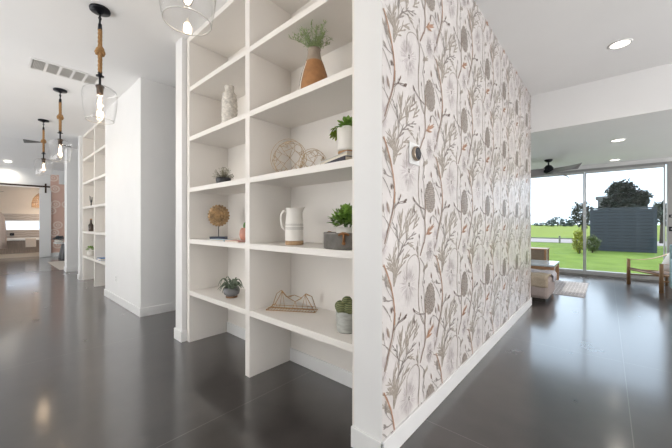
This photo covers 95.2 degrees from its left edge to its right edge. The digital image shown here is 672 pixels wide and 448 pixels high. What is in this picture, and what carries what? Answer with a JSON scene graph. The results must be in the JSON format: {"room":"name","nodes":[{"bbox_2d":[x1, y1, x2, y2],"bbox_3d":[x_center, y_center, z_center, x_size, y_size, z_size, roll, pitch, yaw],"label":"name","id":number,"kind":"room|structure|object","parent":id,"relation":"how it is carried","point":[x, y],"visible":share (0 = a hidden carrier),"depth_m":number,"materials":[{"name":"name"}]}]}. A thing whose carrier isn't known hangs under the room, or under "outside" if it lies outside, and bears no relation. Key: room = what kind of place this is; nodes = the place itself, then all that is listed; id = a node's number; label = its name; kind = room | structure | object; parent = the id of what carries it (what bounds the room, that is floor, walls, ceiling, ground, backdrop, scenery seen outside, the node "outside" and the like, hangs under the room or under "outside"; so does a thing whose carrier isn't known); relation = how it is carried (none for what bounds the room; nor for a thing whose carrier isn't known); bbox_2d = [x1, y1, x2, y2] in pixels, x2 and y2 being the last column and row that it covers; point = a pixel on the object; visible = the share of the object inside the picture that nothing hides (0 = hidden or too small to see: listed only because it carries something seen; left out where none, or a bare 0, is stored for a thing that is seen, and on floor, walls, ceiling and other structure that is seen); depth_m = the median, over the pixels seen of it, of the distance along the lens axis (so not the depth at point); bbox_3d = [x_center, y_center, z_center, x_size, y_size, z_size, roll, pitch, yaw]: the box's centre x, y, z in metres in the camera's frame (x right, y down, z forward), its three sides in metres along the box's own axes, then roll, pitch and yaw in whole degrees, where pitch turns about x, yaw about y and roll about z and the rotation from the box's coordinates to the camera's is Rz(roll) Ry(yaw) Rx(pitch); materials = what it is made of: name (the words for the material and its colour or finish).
{"room":"home hallway","nodes":[
{"label":"home hallway","id":0,"kind":"room"},
{"bbox_2d":[0,186,39,213],"bbox_3d":[-13.287,-1.250,11.180,0.120,1.700,6.800,0,0,41],"label":"wall","id":1,"kind":"structure","parent":0,"point":[13,200],"depth_m":12.02,"materials":[{"name":"beige paint"}]},
{"bbox_2d":[3,214,38,253],"bbox_3d":[-13.287,0.400,11.180,0.120,1.600,6.800,0,0,41],"label":"tile","id":2,"kind":"structure","parent":1,"relation":"attached to","point":[32,217],"depth_m":12.12,"materials":[{"name":"beige tile"}]},
{"bbox_2d":[5,220,38,229],"bbox_3d":[-12.420,0.050,12.163,0.120,0.380,1.980,0,0,41],"label":"window","id":3,"kind":"structure","parent":1,"relation":"in","point":[10,224],"depth_m":12.14,"materials":[{"name":"glass"}]},
{"bbox_2d":[0,165,63,252],"bbox_3d":[-11.257,-0.450,10.458,0.120,3.300,8.400,0,0,41],"label":"wall","id":4,"kind":"structure","parent":0,"point":[8,174],"depth_m":11.26,"materials":[{"name":"paint"}]},
{"bbox_2d":[0,183,50,256],"bbox_3d":[-11.467,-0.140,10.063,0.085,2.640,3.130,0,0,41],"label":"door","id":5,"kind":"structure","parent":4,"relation":"in","point":[44,195],"depth_m":11.08,"materials":[{"name":"paint"}]},
{"bbox_2d":[48,175,63,256],"bbox_3d":[-9.578,-0.310,12.257,0.040,3.020,3.280,0,0,41],"label":"trim","id":6,"kind":"structure","parent":4,"relation":"attached to","point":[61,177],"depth_m":11.42,"materials":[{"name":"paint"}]},
{"bbox_2d":[0,135,77,170],"bbox_3d":[-8.686,-2.900,9.125,5.700,2.000,9.800,0,0,41],"label":"ceiling","id":7,"kind":"structure","parent":0,"point":[14,150],"depth_m":10.17,"materials":[{"name":"paint"}]},
{"bbox_2d":[23,139,70,147],"bbox_3d":[-8.576,-2.640,9.188,1.040,0.439,1.070,0,0,41],"label":"ceiling fan","id":8,"kind":"object","parent":7,"relation":"hanging from","point":[24,140],"visible":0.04,"depth_m":9.19,"materials":[{"name":"black metal"}]},
{"bbox_2d":[64,148,77,267],"bbox_3d":[-5.792,-0.350,8.976,0.360,3.100,3.195,0,0,41],"label":"wall","id":9,"kind":"structure","parent":0,"point":[70,168],"depth_m":7.74,"materials":[{"name":"paint"}]},
{"bbox_2d":[64,266,79,279],"bbox_3d":[-5.187,1.144,8.433,1.984,0.112,3.209,0,0,41],"label":"baseboard","id":10,"kind":"structure","parent":9,"relation":"attached to","point":[70,269],"depth_m":7.71,"materials":[{"name":"paint"}]},
{"bbox_2d":[78,136,81,279],"bbox_3d":[-4.513,-0.350,7.848,0.170,3.100,3.195,0,0,41],"label":"wall pillar","id":11,"kind":"structure","parent":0,"point":[79,137],"depth_m":6.61,"materials":[{"name":"paint"}]},
{"bbox_2d":[105,77,175,307],"bbox_3d":[-1.903,-0.350,6.036,1.812,3.100,3.929,0,0,41],"label":"wall","id":12,"kind":"structure","parent":0,"point":[140,145],"depth_m":4.21,"materials":[{"name":"paint"}]},
{"bbox_2d":[104,289,175,316],"bbox_3d":[-1.907,1.144,6.031,1.840,0.112,3.943,0,0,41],"label":"baseboard","id":13,"kind":"structure","parent":12,"relation":"attached to","point":[141,312],"depth_m":4.17,"materials":[{"name":"paint"}]},
{"bbox_2d":[176,37,186,330],"bbox_3d":[-0.326,-0.350,4.646,0.155,3.100,3.929,0,0,41],"label":"wall pillar","id":14,"kind":"structure","parent":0,"point":[181,44],"depth_m":3.15,"materials":[{"name":"paint"}]},
{"bbox_2d":[174,327,186,341],"bbox_3d":[-0.331,1.144,4.641,0.183,0.112,3.943,0,0,41],"label":"baseboard","id":15,"kind":"structure","parent":14,"relation":"attached to","point":[181,336],"depth_m":3.13,"materials":[{"name":"paint"}]},
{"bbox_2d":[0,256,671,447],"bbox_3d":[-3.408,1.260,6.644,23.100,0.120,13.060,0,0,41],"label":"floor","id":16,"kind":"structure","parent":0,"point":[79,369],"depth_m":2.27,"materials":[{"name":"tile"}]},
{"bbox_2d":[0,237,38,258],"bbox_3d":[-12.239,0.870,11.090,1.470,0.660,3.450,0,0,41],"label":"platform","id":17,"kind":"object","parent":16,"relation":"on","point":[14,245],"visible":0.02,"depth_m":11.11,"materials":[{"name":"brown tile"}]},
{"bbox_2d":[25,238,35,246],"bbox_3d":[-11.313,0.688,11.374,0.135,0.325,0.280,0,0,41],"label":"hanging towel","id":18,"kind":"object","parent":17,"relation":"hanging from","point":[29,242],"visible":1,"depth_m":11.32,"materials":[{"name":"beige fabric"}]},
{"bbox_2d":[48,261,63,269],"bbox_3d":[-7.562,1.196,9.493,2.500,0.007,1.760,0,0,41],"label":"rug","id":19,"kind":"object","parent":16,"relation":"on","point":[59,265],"visible":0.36,"depth_m":9.04,"materials":[{"name":"beige fabric"}]},
{"bbox_2d":[53,242,63,258],"bbox_3d":[-9.328,0.925,11.043,0.700,0.570,1.170,0,0,41],"label":"console table","id":20,"kind":"object","parent":16,"relation":"on","point":[61,253],"visible":0.35,"depth_m":10.62,"materials":[{"name":"paint"}]},
{"bbox_2d":[52,236,63,242],"bbox_3d":[-9.635,0.520,10.694,0.392,0.238,0.398,0,0,-2],"label":"table plant","id":21,"kind":"object","parent":20,"relation":"on","point":[56,237],"visible":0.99,"depth_m":10.61,"materials":[{"name":"white ceramic"}]},
{"bbox_2d":[82,116,104,286],"bbox_3d":[-4.491,-0.349,6.058,2.204,3.098,0.448,0,0,41],"label":"bookcase","id":22,"kind":"object","parent":16,"relation":"on","point":[93,140],"visible":0.29,"depth_m":5.98,"materials":[{"name":"paint"}]},
{"bbox_2d":[86,246,93,255],"bbox_3d":[-5.228,0.566,6.534,0.202,0.218,0.192,0,0,41],"label":"potted plant","id":23,"kind":"object","parent":22,"relation":"on","point":[89,253],"visible":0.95,"depth_m":6.51,"materials":[{"name":"green plant"}]},
{"bbox_2d":[88,219,93,230],"bbox_3d":[-5.207,0.020,6.524,0.090,0.265,0.090,0,0,41],"label":"bottle","id":24,"kind":"object","parent":22,"relation":"on","point":[90,226],"visible":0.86,"depth_m":6.50,"materials":[{"name":"black glass"}]},
{"bbox_2d":[187,0,353,424],"bbox_3d":[-0.553,-0.349,2.586,2.204,3.098,0.448,0,0,41],"label":"bookcase","id":25,"kind":"object","parent":16,"relation":"on","point":[249,48],"visible":0.79,"depth_m":2.53,"materials":[{"name":"paint"}]},
{"bbox_2d":[207,205,229,238],"bbox_3d":[-1.153,-0.019,3.017,0.216,0.343,0.080,0,0,-1],"label":"disc sculpture","id":26,"kind":"object","parent":25,"relation":"on","point":[219,215],"visible":0.96,"depth_m":3.00,"materials":[{"name":"brown wood"}]},
{"bbox_2d":[208,239,232,240],"bbox_3d":[-1.062,0.146,2.822,0.260,0.012,0.101,0,0,38],"label":"magazine","id":27,"kind":"object","parent":25,"relation":"on","point":[208,239],"visible":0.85,"depth_m":2.78,"materials":[{"name":"white paper"}]},
{"bbox_2d":[212,167,233,182],"bbox_3d":[-1.086,-0.458,2.959,0.212,0.183,0.190,0,0,41],"label":"potted plant","id":28,"kind":"object","parent":25,"relation":"on","point":[223,177],"visible":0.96,"depth_m":2.92,"materials":[{"name":"green plant"}]},
{"bbox_2d":[221,85,237,122],"bbox_3d":[-0.978,-1.073,2.822,0.147,0.378,0.147,0,0,41],"label":"bottle vase","id":29,"kind":"object","parent":25,"relation":"on","point":[229,111],"visible":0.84,"depth_m":2.77,"materials":[{"name":"ceramic"}]},
{"bbox_2d":[218,277,243,297],"bbox_3d":[-0.973,0.582,2.838,0.231,0.187,0.233,0,0,-24],"label":"succulent bowl","id":30,"kind":"object","parent":25,"relation":"on","point":[231,290],"visible":1,"depth_m":2.79,"materials":[{"name":"grey ceramic"}]},
{"bbox_2d":[225,240,244,241],"bbox_3d":[-0.859,0.146,2.652,0.220,0.012,0.101,0,0,43],"label":"magazine","id":31,"kind":"object","parent":25,"relation":"on","point":[225,240],"visible":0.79,"depth_m":2.61,"materials":[{"name":"paper"}]},
{"bbox_2d":[239,223,244,239],"bbox_3d":[-0.808,0.067,2.765,0.122,0.172,0.122,0,0,41],"label":"pot","id":32,"kind":"object","parent":25,"relation":"on","point":[242,230],"visible":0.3,"depth_m":2.72,"materials":[{"name":"pink ceramic"}]},
{"bbox_2d":[270,139,306,171],"bbox_3d":[-0.358,-0.498,2.316,0.275,0.274,0.095,0,0,18],"label":"orb","id":33,"kind":"object","parent":25,"relation":"on","point":[300,145],"visible":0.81,"depth_m":2.31,"materials":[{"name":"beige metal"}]},
{"bbox_2d":[266,290,317,312],"bbox_3d":[-0.346,0.595,2.410,0.401,0.160,0.091,0,0,10],"label":"mountains","id":34,"kind":"object","parent":25,"relation":"on","point":[282,292],"visible":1,"depth_m":2.38,"materials":[{"name":"gold metal"}]},
{"bbox_2d":[280,207,304,244],"bbox_3d":[-0.312,0.013,2.275,0.173,0.279,0.136,0,0,41],"label":"pitcher","id":35,"kind":"object","parent":25,"relation":"on","point":[294,233],"visible":0.98,"depth_m":2.22,"materials":[{"name":"white ceramic"}]},
{"bbox_2d":[299,148,325,167],"bbox_3d":[-0.180,-0.470,2.366,0.215,0.214,0.074,0,0,18],"label":"orb","id":36,"kind":"object","parent":25,"relation":"on","point":[310,151],"visible":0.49,"depth_m":2.36,"materials":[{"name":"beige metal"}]},
{"bbox_2d":[299,46,326,88],"bbox_3d":[-0.151,-1.042,2.119,0.216,0.318,0.217,0,0,41],"label":"vase","id":37,"kind":"object","parent":25,"relation":"on","point":[313,71],"visible":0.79,"depth_m":2.05,"materials":[{"name":"ceramic"}]},
{"bbox_2d":[289,19,331,48],"bbox_3d":[-0.151,-1.253,2.130,0.262,0.175,0.310,0,0,-38],"label":"sprig","id":38,"kind":"object","parent":37,"relation":"in","point":[318,38],"visible":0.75,"depth_m":2.09,"materials":[{"name":"green plant"}]},
{"bbox_2d":[324,231,351,249],"bbox_3d":[0.064,0.100,1.957,0.319,0.105,0.302,0,0,41],"label":"metal tin","id":39,"kind":"object","parent":25,"relation":"on","point":[332,240],"visible":0.7,"depth_m":1.81,"materials":[{"name":"grey metal"}]},
{"bbox_2d":[327,203,351,232],"bbox_3d":[0.076,0.003,1.934,0.271,0.275,0.256,0,0,41],"label":"potted shrub","id":40,"kind":"object","parent":39,"relation":"in","point":[343,215],"visible":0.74,"depth_m":1.88,"materials":[{"name":"green plant"}]},
{"bbox_2d":[336,227,351,232],"bbox_3d":[0.073,0.081,1.935,0.150,0.120,0.150,0,0,41],"label":"pot","id":41,"kind":"object","parent":40,"relation":"attached to","point":[338,229],"depth_m":1.87,"materials":[{"name":"white ceramic"}]},
{"bbox_2d":[325,155,351,163],"bbox_3d":[0.031,-0.382,1.971,0.150,0.030,0.370,0,0,-28],"label":"hardcover book","id":42,"kind":"object","parent":25,"relation":"on","point":[344,157],"visible":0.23,"depth_m":1.80,"materials":[{"name":"grey paper"}]},
{"bbox_2d":[320,151,351,163],"bbox_3d":[0.038,-0.410,1.967,0.140,0.026,0.360,0,0,-28],"label":"hardcover book","id":43,"kind":"object","parent":42,"relation":"on","point":[347,153],"visible":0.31,"depth_m":1.87,"materials":[{"name":"beige paper"}]},
{"bbox_2d":[337,125,351,153],"bbox_3d":[0.076,-0.502,1.873,0.140,0.158,0.140,0,0,41],"label":"plant pot","id":44,"kind":"object","parent":43,"relation":"on","point":[344,134],"visible":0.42,"depth_m":1.81,"materials":[{"name":"white ceramic"}]},
{"bbox_2d":[329,115,351,140],"bbox_3d":[0.068,-0.589,1.878,0.204,0.137,0.174,0,0,41],"label":"leafy plant","id":45,"kind":"object","parent":44,"relation":"in","point":[347,120],"visible":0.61,"depth_m":1.85,"materials":[{"name":"green plant"}]},
{"bbox_2d":[335,296,351,333],"bbox_3d":[0.065,0.566,1.945,0.157,0.219,0.149,0,0,41],"label":"cactus pot","id":46,"kind":"object","parent":25,"relation":"on","point":[343,307],"visible":0.82,"depth_m":1.89,"materials":[{"name":"ceramic"}]},
{"bbox_2d":[531,247,549,269],"bbox_3d":[4.769,0.887,7.420,0.600,0.625,0.500,0,0,41],"label":"side table","id":47,"kind":"object","parent":16,"relation":"on","point":[537,253],"visible":0.3,"depth_m":7.17,"materials":[{"name":"brown wood"}]},
{"bbox_2d":[531,275,554,302],"bbox_3d":[3.168,1.015,5.166,0.770,0.370,0.760,0,0,41],"label":"ottoman","id":48,"kind":"object","parent":16,"relation":"on","point":[538,294],"visible":0.36,"depth_m":4.73,"materials":[{"name":"fabric"}]},
{"bbox_2d":[531,272,550,287],"bbox_3d":[3.049,0.879,5.019,0.737,0.187,0.402,0,0,41],"label":"folded throw","id":49,"kind":"object","parent":48,"relation":"on","point":[538,279],"visible":0.32,"depth_m":4.72,"materials":[{"name":"beige fabric"}]},
{"bbox_2d":[531,269,556,281],"bbox_3d":[3.319,0.861,5.299,0.772,0.160,0.346,0,0,41],"label":"striped blanket","id":50,"kind":"object","parent":48,"relation":"on","point":[553,273],"visible":0.51,"depth_m":5.13,"materials":[{"name":"white fabric"}]},
{"bbox_2d":[552,280,588,297],"bbox_3d":[3.804,1.195,6.258,2.030,0.008,1.580,0,0,41],"label":"area rug","id":51,"kind":"object","parent":16,"relation":"on","point":[569,288],"visible":0.36,"depth_m":5.67,"materials":[{"name":"white fabric"}]},
{"bbox_2d":[531,259,559,279],"bbox_3d":[4.027,0.993,6.609,1.200,0.396,0.900,0,0,41],"label":"coffee table","id":52,"kind":"object","parent":51,"relation":"on","point":[535,264],"visible":0.34,"depth_m":6.18,"materials":[{"name":"brown wood"}]},
{"bbox_2d":[626,253,669,292],"bbox_3d":[6.172,0.792,5.649,0.908,0.817,0.884,0,0,13],"label":"armchair","id":53,"kind":"object","parent":16,"relation":"on","point":[661,273],"visible":0.9,"depth_m":5.83,"materials":[{"name":"brown wood"}]},
{"bbox_2d":[662,252,669,271],"bbox_3d":[6.198,0.665,5.591,0.265,0.425,0.476,0,0,13],"label":"throw pillow","id":54,"kind":"object","parent":53,"relation":"on","point":[666,260],"visible":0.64,"depth_m":5.67,"materials":[{"name":"white fabric"}]},
{"bbox_2d":[670,244,671,287],"bbox_3d":[5.712,0.770,4.710,0.740,0.860,0.740,0,0,41],"label":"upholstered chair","id":55,"kind":"object","parent":16,"relation":"on","point":[671,244],"visible":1,"depth_m":5.13,"materials":[{"name":"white fabric"}]},
{"bbox_2d":[0,0,671,169],"bbox_3d":[-0.107,-1.678,3.734,14.300,0.644,13.060,0,0,41],"label":"ceiling","id":56,"kind":"structure","parent":0,"point":[586,95],"depth_m":3.57,"materials":[{"name":"paint"}]},
{"bbox_2d":[34,119,52,175],"bbox_3d":[-5.345,-1.396,5.611,0.256,1.006,0.256,0,0,41],"label":"pendant lamp","id":57,"kind":"object","parent":56,"relation":"hanging from","point":[43,141],"visible":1,"depth_m":5.60,"materials":[{"name":"brown fabric"}]},
{"bbox_2d":[48,87,71,161],"bbox_3d":[-3.902,-1.396,4.344,0.256,1.006,0.256,0,0,41],"label":"pendant lamp","id":58,"kind":"object","parent":56,"relation":"hanging from","point":[60,117],"visible":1,"depth_m":4.33,"materials":[{"name":"black metal"}]},
{"bbox_2d":[28,57,101,85],"bbox_3d":[-3.381,-1.894,3.847,0.340,0.010,0.660,0,0,41],"label":"ceiling vent","id":59,"kind":"object","parent":56,"relation":"in","point":[36,64],"visible":0.87,"depth_m":3.82,"materials":[{"name":"metal"}]},
{"bbox_2d":[81,3,117,123],"bbox_3d":[-2.087,-1.406,2.714,0.256,0.986,0.256,0,0,41],"label":"pendant lamp","id":60,"kind":"object","parent":56,"relation":"hanging from","point":[100,10],"visible":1,"depth_m":2.70,"materials":[{"name":"brown fabric"}]},
{"bbox_2d":[95,84,104,94],"bbox_3d":[-2.087,-1.185,2.714,0.068,0.080,0.067,0,0,41],"label":"socket","id":61,"kind":"object","parent":60,"relation":"attached to","point":[99,88],"depth_m":2.70,"materials":[{"name":"brown metal"}]},
{"bbox_2d":[159,0,215,35],"bbox_3d":[-0.680,-1.411,1.406,0.256,0.976,0.256,0,0,41],"label":"pendant lamp","id":62,"kind":"object","parent":56,"relation":"hanging from","point":[159,0],"visible":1,"depth_m":1.41,"materials":[{"name":"clear glass"}]},
{"bbox_2d":[531,159,581,177],"bbox_3d":[4.449,-1.187,6.610,1.392,0.339,1.426,0,0,41],"label":"ceiling fan","id":63,"kind":"object","parent":56,"relation":"hanging from","point":[548,169],"visible":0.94,"depth_m":6.42,"materials":[{"name":"black metal"}]},
{"bbox_2d":[610,138,625,141],"bbox_3d":[4.554,-1.351,4.957,0.200,0.008,0.200,0,0,41],"label":"recessed light","id":64,"kind":"object","parent":56,"relation":"in","point":[621,139],"visible":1,"depth_m":4.96,"materials":[{"name":"paint"}]},
{"bbox_2d":[607,38,632,49],"bbox_3d":[2.996,-1.895,3.238,0.200,0.008,0.200,0,0,41],"label":"recessed light","id":65,"kind":"object","parent":56,"relation":"in","point":[621,43],"visible":1,"depth_m":3.23,"materials":[{"name":"paint"}]},
{"bbox_2d":[354,0,530,441],"bbox_3d":[1.498,-0.350,3.105,0.180,3.100,4.029,0,0,41],"label":"wall","id":66,"kind":"structure","parent":0,"point":[456,224],"depth_m":1.96,"materials":[{"name":"paper"}]},
{"bbox_2d":[409,141,420,165],"bbox_3d":[0.464,-0.407,1.780,0.027,0.124,0.124,0,0,41],"label":"thermostat","id":67,"kind":"object","parent":66,"relation":"attached to","point":[414,149],"visible":1,"depth_m":1.76,"materials":[{"name":"plastic"}]},
{"bbox_2d":[351,297,531,447],"bbox_3d":[1.491,1.144,3.101,0.203,0.112,4.043,0,0,41],"label":"baseboard","id":68,"kind":"structure","parent":66,"relation":"attached to","point":[359,439],"depth_m":1.94,"materials":[{"name":"paint"}]},
{"bbox_2d":[531,238,665,245],"bbox_3d":[0.712,1.310,39.367,69.000,0.019,7.000,0,0,41],"label":"path","id":69,"kind":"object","parent":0,"point":[532,239],"depth_m":22.81,"materials":[{"name":"grey concrete"}]},
{"bbox_2d":[531,236,665,274],"bbox_3d":[16.500,1.410,18.715,120.000,0.180,28.100,0,0,41],"label":"lawn","id":70,"kind":"structure","parent":0,"point":[611,261],"depth_m":11.75,"materials":[{"name":"green plant"}]},
{"bbox_2d":[531,236,589,242],"bbox_3d":[10.435,1.070,25.862,21.550,0.500,0.100,0,0,41],"label":"rail fence","id":71,"kind":"object","parent":70,"relation":"on","point":[559,238],"visible":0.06,"depth_m":21.39,"materials":[{"name":"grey wood"}]},
{"bbox_2d":[571,228,587,253],"bbox_3d":[10.862,0.811,13.703,0.651,1.292,0.607,0,0,41],"label":"shrub","id":72,"kind":"object","parent":70,"relation":"on","point":[577,236],"visible":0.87,"depth_m":13.69,"materials":[{"name":"green plant"}]},
{"bbox_2d":[568,201,593,245],"bbox_3d":[14.988,-0.031,18.715,1.546,2.746,1.477,0,0,41],"label":"tree","id":73,"kind":"object","parent":70,"relation":"on","point":[578,207],"visible":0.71,"depth_m":18.67,"materials":[{"name":"green plant"}]},
{"bbox_2d":[586,234,601,252],"bbox_3d":[11.807,0.915,14.145,0.716,0.932,0.684,0,0,13],"label":"shrub","id":74,"kind":"object","parent":70,"relation":"on","point":[591,241],"visible":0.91,"depth_m":14.04,"materials":[{"name":"green plant"}]},
{"bbox_2d":[595,196,647,209],"bbox_3d":[17.214,-0.177,18.519,2.363,2.994,1.550,0,0,41],"label":"outbuilding","id":75,"kind":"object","parent":70,"relation":"on","point":[599,198],"visible":0.17,"depth_m":18.58,"materials":[{"name":"grey"}]},
{"bbox_2d":[590,207,656,252],"bbox_3d":[13.638,0.268,14.652,2.333,2.104,0.220,0,0,41],"label":"slatted screen","id":76,"kind":"object","parent":70,"relation":"on","point":[624,229],"visible":0.86,"depth_m":14.53,"materials":[{"name":"black"}]},
{"bbox_2d":[598,178,655,209],"bbox_3d":[14.830,-0.503,15.762,2.122,3.692,1.848,0,0,4],"label":"magnolia tree","id":77,"kind":"object","parent":70,"relation":"on","point":[621,194],"visible":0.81,"depth_m":15.47,"materials":[{"name":"green plant"}]},
{"bbox_2d":[652,200,665,242],"bbox_3d":[21.905,-0.125,20.633,1.436,2.935,1.463,0,0,41],"label":"tree","id":78,"kind":"object","parent":70,"relation":"on","point":[659,206],"visible":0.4,"depth_m":20.60,"materials":[{"name":"green plant"}]},
{"bbox_2d":[531,225,665,238],"bbox_3d":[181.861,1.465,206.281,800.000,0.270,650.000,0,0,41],"label":"field","id":79,"kind":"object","parent":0,"point":[548,231],"depth_m":54.45,"materials":[{"name":"green plant"}]},
{"bbox_2d":[532,222,547,225],"bbox_3d":[134.359,0.450,200.990,11.270,3.660,9.764,0,0,41],"label":"tree","id":80,"kind":"object","parent":79,"relation":"on","point":[540,223],"visible":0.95,"depth_m":200.66,"materials":[{"name":"green plant"}]},
{"bbox_2d":[546,218,557,225],"bbox_3d":[115.351,-0.701,164.751,5.965,5.373,5.815,0,0,41],"label":"tree","id":81,"kind":"object","parent":79,"relation":"on","point":[551,221],"visible":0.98,"depth_m":163.99,"materials":[{"name":"green plant"}]},
{"bbox_2d":[553,216,564,225],"bbox_3d":[124.840,-1.200,172.763,8.066,6.741,7.272,0,0,41],"label":"tree","id":82,"kind":"object","parent":79,"relation":"on","point":[558,217],"visible":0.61,"depth_m":172.16,"materials":[{"name":"green plant"}]},
{"bbox_2d":[559,218,572,225],"bbox_3d":[122.870,-0.353,164.873,6.870,5.398,6.659,0,0,41],"label":"tree","id":83,"kind":"object","parent":79,"relation":"on","point":[568,221],"visible":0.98,"depth_m":164.43,"materials":[{"name":"green plant"}]},
{"bbox_2d":[563,268,647,274],"bbox_3d":[6.666,1.380,7.561,60.000,0.240,1.640,0,0,41],"label":"patio","id":84,"kind":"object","parent":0,"point":[563,268],"depth_m":8.32,"materials":[{"name":"concrete"}]},
{"bbox_2d":[565,157,671,280],"bbox_3d":[5.395,-0.128,7.556,11.100,2.656,0.170,0,0,41],"label":"wall","id":85,"kind":"structure","parent":0,"point":[669,165],"depth_m":6.26,"materials":[{"name":"white paint"}]},
{"bbox_2d":[544,162,667,282],"bbox_3d":[4.029,-0.035,8.706,7.330,2.470,0.130,0,0,41],"label":"track","id":86,"kind":"object","parent":85,"relation":"attached to","point":[657,163],"visible":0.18,"depth_m":6.81,"materials":[{"name":"grey metal"}]},
{"bbox_2d":[531,172,584,273],"bbox_3d":[5.231,-0.030,7.653,1.501,2.380,0.050,0,0,41],"label":"door","id":87,"kind":"structure","parent":86,"relation":"attached to","point":[573,173],"depth_m":7.15,"materials":[{"name":"grey"}]},
{"bbox_2d":[585,164,664,280],"bbox_3d":[6.279,-0.030,6.729,1.286,2.380,0.050,0,0,41],"label":"door","id":88,"kind":"structure","parent":86,"relation":"attached to","point":[653,166],"depth_m":6.63,"materials":[{"name":"grey"}]},
{"bbox_3d":[-12.834,-2.150,10.181,2.120,0.100,5.900,0,0,41],"label":"ceiling","id":89,"kind":"structure","parent":0,"visible":0},
{"bbox_2d":[31,193,38,207],"bbox_3d":[-11.235,-1.365,11.905,0.820,1.468,0.820,0,0,41],"label":"pendant","id":90,"kind":"object","parent":89,"relation":"hanging from","point":[35,201],"visible":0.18,"depth_m":11.65,"materials":[{"name":"orange"}]},
{"bbox_3d":[-12.879,-0.450,10.221,2.000,3.300,5.900,0,0,41],"label":"wall","id":91,"kind":"structure","parent":0,"visible":0},
{"bbox_2d":[0,191,6,248],"bbox_3d":[-11.547,-0.143,10.522,0.192,1.986,0.373,0,0,41],"label":"robe","id":92,"kind":"object","parent":91,"relation":"hanging from","point":[3,237],"visible":1,"depth_m":10.56,"materials":[{"name":"fabric"}]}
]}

